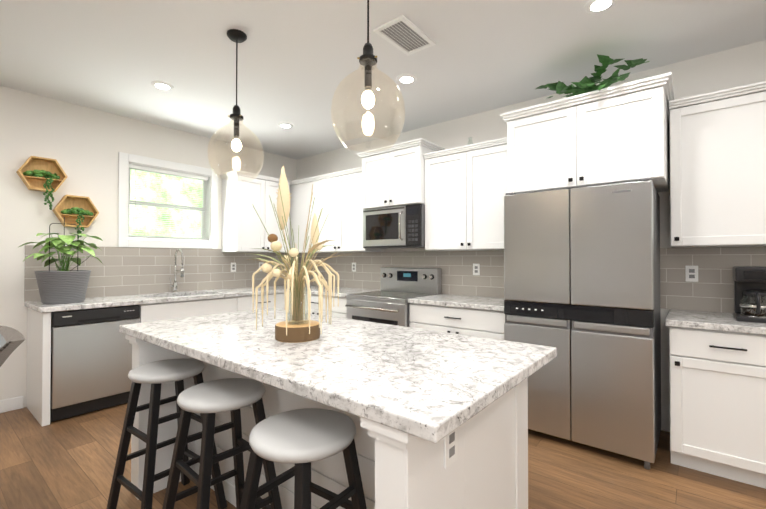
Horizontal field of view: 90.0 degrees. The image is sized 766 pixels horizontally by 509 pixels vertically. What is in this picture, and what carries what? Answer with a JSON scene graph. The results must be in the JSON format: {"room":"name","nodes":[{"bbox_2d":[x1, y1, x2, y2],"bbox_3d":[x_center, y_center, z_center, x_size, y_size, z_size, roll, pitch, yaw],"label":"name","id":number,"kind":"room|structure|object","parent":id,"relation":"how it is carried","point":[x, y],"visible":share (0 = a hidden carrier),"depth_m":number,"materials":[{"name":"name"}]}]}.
{"room":"kitchen","nodes":[
{"label":"kitchen","id":0,"kind":"room"},
{"bbox_2d":[0,86,295,407],"bbox_3d":[-3.397,-0.048,3.088,0.150,2.740,6.900,0,-1,39],"label":"wall","id":1,"kind":"structure","parent":0,"point":[82,144],"depth_m":3.54,"materials":[{"name":"white paint"}]},
{"bbox_2d":[0,396,23,412],"bbox_3d":[-4.255,1.257,1.881,0.014,0.105,3.663,0,-1,39],"label":"baseboard","id":2,"kind":"structure","parent":1,"relation":"attached to","point":[11,404],"depth_m":3.24,"materials":[{"name":"white wood"}]},
{"bbox_2d":[16,156,66,209],"bbox_3d":[-2.996,-0.621,3.373,0.118,0.455,0.330,0,-1,39],"label":"shelf","id":3,"kind":"object","parent":1,"relation":"attached to","point":[43,174],"visible":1,"depth_m":3.38,"materials":[{"name":"brown wood"}]},
{"bbox_2d":[52,195,98,238],"bbox_3d":[-2.846,-0.344,3.557,0.115,0.396,0.330,0,-1,39],"label":"shelf","id":4,"kind":"object","parent":1,"relation":"attached to","point":[81,212],"visible":0.98,"depth_m":3.56,"materials":[{"name":"brown wood"}]},
{"bbox_2d":[24,245,294,301],"bbox_3d":[-2.185,0.176,4.455,0.007,0.490,2.925,0,-1,39],"label":"backsplash","id":5,"kind":"structure","parent":1,"relation":"attached to","point":[119,271],"depth_m":4.11,"materials":[{"name":"tile"}]},
{"bbox_2d":[231,263,235,271],"bbox_3d":[-1.881,0.160,4.817,0.007,0.116,0.072,0,-1,39],"label":"electrical outlet","id":6,"kind":"object","parent":5,"relation":"attached to","point":[233,267],"visible":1,"depth_m":4.82,"materials":[{"name":"white plastic"}]},
{"bbox_2d":[118,152,217,248],"bbox_3d":[-2.398,-0.551,4.310,0.168,0.960,1.040,0,-1,39],"label":"window","id":7,"kind":"structure","parent":1,"relation":"in","point":[124,172],"depth_m":4.22,"materials":[{"name":"white"}]},
{"bbox_2d":[129,164,207,240],"bbox_3d":[-2.380,-0.551,4.295,0.054,0.765,0.838,0,-1,39],"label":"window blinds","id":8,"kind":"object","parent":7,"relation":"attached to","point":[163,172],"visible":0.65,"depth_m":4.27,"materials":[{"name":"white"}]},
{"bbox_2d":[219,170,291,252],"bbox_3d":[-1.608,-0.505,4.875,0.384,0.950,0.793,0,-1,39],"label":"upper cabinet","id":9,"kind":"object","parent":1,"relation":"attached to","point":[243,229],"visible":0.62,"depth_m":4.66,"materials":[{"name":"white wood"}]},
{"bbox_2d":[0,403,765,508],"bbox_3d":[-0.852,1.350,1.012,6.700,0.100,6.900,0,-1,39],"label":"floor","id":10,"kind":"structure","parent":0,"point":[68,463],"depth_m":2.27,"materials":[{"name":"brown wood"}]},
{"bbox_2d":[0,326,24,366],"bbox_3d":[-1.650,0.793,1.186,0.507,1.021,0.730,0,-1,19],"label":"dining chair","id":11,"kind":"object","parent":10,"relation":"on","point":[12,340],"visible":1,"depth_m":1.39,"materials":[{"name":"grey fabric"}]},
{"bbox_2d":[50,305,139,421],"bbox_3d":[-2.615,0.891,3.403,0.618,0.867,0.604,0,-1,39],"label":"dishwasher","id":12,"kind":"object","parent":10,"relation":"on","point":[91,358],"visible":0.69,"depth_m":3.16,"materials":[{"name":"grey metal"}]},
{"bbox_2d":[106,359,226,508],"bbox_3d":[-1.087,0.937,1.934,0.408,0.744,0.408,0,-1,36],"label":"stool","id":13,"kind":"object","parent":10,"relation":"on","point":[155,374],"visible":0.83,"depth_m":1.88,"materials":[{"name":"grey wood"}]},
{"bbox_2d":[140,309,219,322],"bbox_3d":[-2.117,1.001,4.044,0.618,0.660,1.006,0,-1,39],"label":"base cabinet","id":14,"kind":"object","parent":10,"relation":"on","point":[197,312],"depth_m":3.69,"materials":[{"name":"white wood"}]},
{"bbox_2d":[163,378,281,508],"bbox_3d":[-0.667,0.933,1.594,0.408,0.744,0.408,-1,-1,42],"label":"stool","id":15,"kind":"object","parent":10,"relation":"on","point":[209,400],"visible":0.92,"depth_m":1.57,"materials":[{"name":"grey wood"}]},
{"bbox_2d":[202,293,284,312],"bbox_3d":[-1.652,0.901,4.620,0.618,0.872,0.716,0,-1,39],"label":"base cabinet","id":16,"kind":"object","parent":10,"relation":"on","point":[239,303],"depth_m":4.22,"materials":[{"name":"white wood"}]},
{"bbox_2d":[24,287,286,312],"bbox_3d":[-2.137,0.526,4.004,0.642,0.219,2.289,0,-1,39],"label":"countertop","id":17,"kind":"structure","parent":16,"relation":"on","point":[103,302],"depth_m":3.61,"materials":[{"name":"stone"}]},
{"bbox_2d":[34,270,90,303],"bbox_3d":[-2.719,0.273,3.262,0.376,0.270,0.376,0,-1,39],"label":"planter pot","id":18,"kind":"object","parent":17,"relation":"on","point":[61,287],"visible":0.98,"depth_m":3.14,"materials":[{"name":"grey"}]},
{"bbox_2d":[19,217,102,270],"bbox_3d":[-2.711,-0.057,3.275,0.406,0.529,0.575,0,-1,39],"label":"plant","id":19,"kind":"object","parent":18,"relation":"in","point":[60,242],"visible":0.79,"depth_m":3.24,"materials":[{"name":"green plant"}]},
{"bbox_2d":[170,249,184,292],"bbox_3d":[-2.235,0.177,4.156,0.226,0.482,0.093,0,-1,39],"label":"faucet","id":20,"kind":"object","parent":17,"relation":"on","point":[181,271],"visible":1,"depth_m":4.19,"materials":[{"name":"silver metal"}]},
{"bbox_2d":[240,408,366,508],"bbox_3d":[-0.257,0.930,1.242,0.408,0.744,0.408,0,-1,35],"label":"stool","id":21,"kind":"object","parent":10,"relation":"on","point":[302,439],"visible":1,"depth_m":1.21,"materials":[{"name":"grey"}]},
{"bbox_2d":[303,294,346,318],"bbox_3d":[-0.567,0.901,4.631,1.016,0.872,0.618,0,-1,39],"label":"base cabinet","id":22,"kind":"object","parent":10,"relation":"on","point":[341,311],"depth_m":4.23,"materials":[{"name":"white wood"}]},
{"bbox_2d":[264,285,765,334],"bbox_3d":[0.662,0.432,3.625,5.472,0.040,0.642,0,-1,39],"label":"countertop","id":23,"kind":"structure","parent":22,"relation":"on","point":[717,321],"depth_m":2.71,"materials":[{"name":"stone"}]},
{"bbox_2d":[732,266,765,322],"bbox_3d":[2.250,0.236,2.312,0.190,0.325,0.284,0,-1,39],"label":"coffee maker","id":24,"kind":"object","parent":23,"relation":"on","point":[749,293],"visible":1,"depth_m":2.29,"materials":[{"name":"black plastic"}]},
{"bbox_2d":[125,334,527,508],"bbox_3d":[-0.386,0.873,1.871,1.902,0.873,0.937,0,-1,39],"label":"kitchen island","id":25,"kind":"object","parent":10,"relation":"on","point":[479,460],"visible":0.27,"depth_m":1.45,"materials":[{"name":"white"}]},
{"bbox_2d":[119,308,556,442],"bbox_3d":[-0.374,0.414,1.883,2.060,0.040,0.980,0,-1,39],"label":"island countertop","id":26,"kind":"structure","parent":25,"relation":"on","point":[433,386],"depth_m":1.39,"materials":[{"name":"stone"}]},
{"bbox_2d":[275,320,319,342],"bbox_3d":[-0.401,0.358,1.802,0.207,0.070,0.207,0,-1,39],"label":"wood base","id":27,"kind":"object","parent":26,"relation":"on","point":[296,333],"visible":0.79,"depth_m":1.72,"materials":[{"name":"brown wood"}]},
{"bbox_2d":[287,286,308,324],"bbox_3d":[-0.401,0.238,1.804,0.104,0.170,0.104,0,-1,39],"label":"vase","id":28,"kind":"object","parent":27,"relation":"on","point":[295,322],"visible":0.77,"depth_m":1.77,"materials":[{"name":"clear glass"}]},
{"bbox_2d":[247,165,340,334],"bbox_3d":[-0.398,-0.041,1.827,0.630,0.774,0.532,0,-1,39],"label":"dried flower arrangement","id":29,"kind":"object","parent":28,"relation":"in","point":[294,280],"visible":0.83,"depth_m":1.79,"materials":[{"name":"beige plant"}]},
{"bbox_2d":[345,267,440,326],"bbox_3d":[0.096,0.729,4.021,0.771,1.165,0.718,0,-1,39],"label":"range","id":30,"kind":"object","parent":10,"relation":"on","point":[387,303],"visible":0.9,"depth_m":3.98,"materials":[{"name":"grey metal"}]},
{"bbox_2d":[409,303,504,339],"bbox_3d":[0.803,0.890,3.522,0.940,0.872,0.618,0,-1,39],"label":"base cabinet","id":31,"kind":"object","parent":10,"relation":"on","point":[465,321],"depth_m":3.26,"materials":[{"name":"white wood"}]},
{"bbox_2d":[504,177,660,469],"bbox_3d":[1.492,0.428,2.868,0.920,1.782,0.721,0,-1,39],"label":"fridge","id":32,"kind":"object","parent":10,"relation":"on","point":[582,280],"visible":0.98,"depth_m":2.52,"materials":[{"name":"grey metal"}]},
{"bbox_2d":[669,326,765,488],"bbox_3d":[2.185,0.878,2.404,0.596,0.872,0.618,0,-1,39],"label":"base cabinet","id":33,"kind":"object","parent":10,"relation":"on","point":[717,403],"depth_m":2.22,"materials":[{"name":"white wood"}]},
{"bbox_2d":[0,0,765,158],"bbox_3d":[-0.852,-1.490,1.042,6.700,0.100,6.900,0,-1,39],"label":"ceiling","id":34,"kind":"structure","parent":0,"point":[297,62],"depth_m":2.71,"materials":[{"name":"white paint"}]},
{"bbox_2d":[151,81,173,89],"bbox_3d":[-1.848,-1.412,3.211,0.168,0.009,0.168,0,-1,39],"label":"recessed light","id":35,"kind":"object","parent":34,"relation":"in","point":[162,85],"visible":1,"depth_m":3.19,"materials":[{"name":"white plastic"}]},
{"bbox_2d":[208,29,263,180],"bbox_3d":[-0.947,-0.959,2.477,0.340,0.929,0.340,0,-1,39],"label":"pendant light","id":36,"kind":"object","parent":34,"relation":"hanging from","point":[237,37],"visible":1,"depth_m":2.46,"materials":[{"name":"clear glass"}]},
{"bbox_2d":[278,123,292,127],"bbox_3d":[-1.060,-1.402,4.169,0.168,0.009,0.168,0,-1,39],"label":"recessed light","id":37,"kind":"object","parent":34,"relation":"in","point":[285,125],"visible":1,"depth_m":4.15,"materials":[{"name":"white plastic"}]},
{"bbox_2d":[331,0,404,151],"bbox_3d":[-0.069,-0.967,1.766,0.340,0.929,0.340,0,-1,39],"label":"pendant light","id":38,"kind":"object","parent":34,"relation":"hanging from","point":[368,59],"visible":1,"depth_m":1.75,"materials":[{"name":"clear glass"}]},
{"bbox_2d":[373,15,435,55],"bbox_3d":[0.147,-1.417,2.497,0.230,0.013,0.380,0,-1,39],"label":"ceiling vent","id":39,"kind":"object","parent":34,"relation":"in","point":[404,35],"visible":1,"depth_m":2.48,"materials":[{"name":"white metal"}]},
{"bbox_2d":[396,74,416,83],"bbox_3d":[0.191,-1.413,3.092,0.168,0.009,0.168,0,-1,39],"label":"recessed light","id":40,"kind":"object","parent":34,"relation":"in","point":[406,78],"visible":0.98,"depth_m":3.08,"materials":[{"name":"white plastic"}]},
{"bbox_2d":[584,0,617,12],"bbox_3d":[1.240,-1.423,2.178,0.168,0.009,0.168,0,-1,39],"label":"recessed light","id":41,"kind":"object","parent":34,"relation":"in","point":[595,6],"visible":0.96,"depth_m":2.18,"materials":[{"name":"white plastic"}]},
{"bbox_2d":[296,40,765,431],"bbox_3d":[1.268,-0.043,3.653,6.390,2.740,0.150,0,-1,39],"label":"wall","id":42,"kind":"structure","parent":0,"point":[746,64],"depth_m":2.88,"materials":[{"name":"white paint"}]},
{"bbox_2d":[284,176,315,252],"bbox_3d":[-1.048,-0.494,5.209,0.832,0.935,0.349,0,-1,39],"label":"upper cabinet","id":43,"kind":"object","parent":42,"relation":"attached to","point":[300,189],"depth_m":5.03,"materials":[{"name":"white wood"}]},
{"bbox_2d":[316,167,384,252],"bbox_3d":[-0.429,-0.499,4.708,0.878,0.935,0.349,0,-1,39],"label":"upper cabinet","id":44,"kind":"object","parent":42,"relation":"attached to","point":[337,195],"depth_m":4.54,"materials":[{"name":"white wood"}]},
{"bbox_2d":[357,138,444,209],"bbox_3d":[0.183,-0.812,4.145,0.855,0.620,0.459,0,-1,39],"label":"upper cabinet","id":45,"kind":"object","parent":42,"relation":"attached to","point":[393,175],"visible":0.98,"depth_m":3.96,"materials":[{"name":"white wood"}]},
{"bbox_2d":[363,204,424,248],"bbox_3d":[0.183,-0.284,4.138,0.764,0.423,0.459,0,-1,39],"label":"microwave","id":46,"kind":"object","parent":45,"relation":"attached to","point":[396,227],"visible":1,"depth_m":3.96,"materials":[{"name":"grey metal"}]},
{"bbox_2d":[423,137,506,250],"bbox_3d":[0.863,-0.518,3.639,0.905,0.950,0.384,0,-1,39],"label":"upper cabinet","id":47,"kind":"object","parent":42,"relation":"attached to","point":[465,189],"visible":0.77,"depth_m":3.52,"materials":[{"name":"white wood"}]},
{"bbox_2d":[297,247,765,312],"bbox_3d":[0.864,0.188,3.874,5.460,0.453,0.007,0,-1,39],"label":"backsplash","id":48,"kind":"structure","parent":42,"relation":"attached to","point":[711,289],"depth_m":3.69,"materials":[{"name":"tile"}]},
{"bbox_2d":[352,263,355,271],"bbox_3d":[-0.369,0.160,4.863,0.072,0.116,0.007,0,-1,39],"label":"electrical outlet","id":49,"kind":"object","parent":48,"relation":"attached to","point":[353,267],"visible":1,"depth_m":4.86,"materials":[{"name":"white plastic"}]},
{"bbox_2d":[473,264,479,274],"bbox_3d":[0.928,0.149,3.812,0.072,0.116,0.007,0,-1,39],"label":"electrical outlet","id":50,"kind":"object","parent":48,"relation":"attached to","point":[476,269],"visible":1,"depth_m":3.81,"materials":[{"name":"white plastic"}]},
{"bbox_2d":[685,266,697,281],"bbox_3d":[2.226,0.138,2.761,0.072,0.116,0.007,0,-1,39],"label":"electrical outlet","id":51,"kind":"object","parent":48,"relation":"attached to","point":[691,273],"visible":1,"depth_m":2.76,"materials":[{"name":"white plastic"}]},
{"bbox_2d":[500,72,674,193],"bbox_3d":[1.538,-0.783,2.906,1.070,0.625,0.679,0,-1,39],"label":"upper cabinet","id":52,"kind":"object","parent":42,"relation":"attached to","point":[616,134],"visible":0.83,"depth_m":2.62,"materials":[{"name":"white wood"}]},
{"bbox_2d":[536,54,648,97],"bbox_3d":[1.427,-1.204,2.700,0.737,0.290,0.404,0,-1,39],"label":"ivy garland","id":53,"kind":"object","parent":52,"relation":"on","point":[585,84],"visible":0.85,"depth_m":2.66,"materials":[{"name":"green plant"}]},
{"bbox_2d":[669,81,765,247],"bbox_3d":[2.457,-0.541,2.349,1.105,0.970,0.384,0,-1,39],"label":"upper cabinet","id":54,"kind":"object","parent":42,"relation":"attached to","point":[717,168],"visible":1,"depth_m":2.42,"materials":[{"name":"white wood"}]},
{"label":"outside","id":55,"kind":"structure","parent":0,"visible":0},
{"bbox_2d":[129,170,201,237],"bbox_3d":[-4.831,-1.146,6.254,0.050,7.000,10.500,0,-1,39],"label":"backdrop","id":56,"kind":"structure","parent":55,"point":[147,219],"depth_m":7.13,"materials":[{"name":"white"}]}
]}

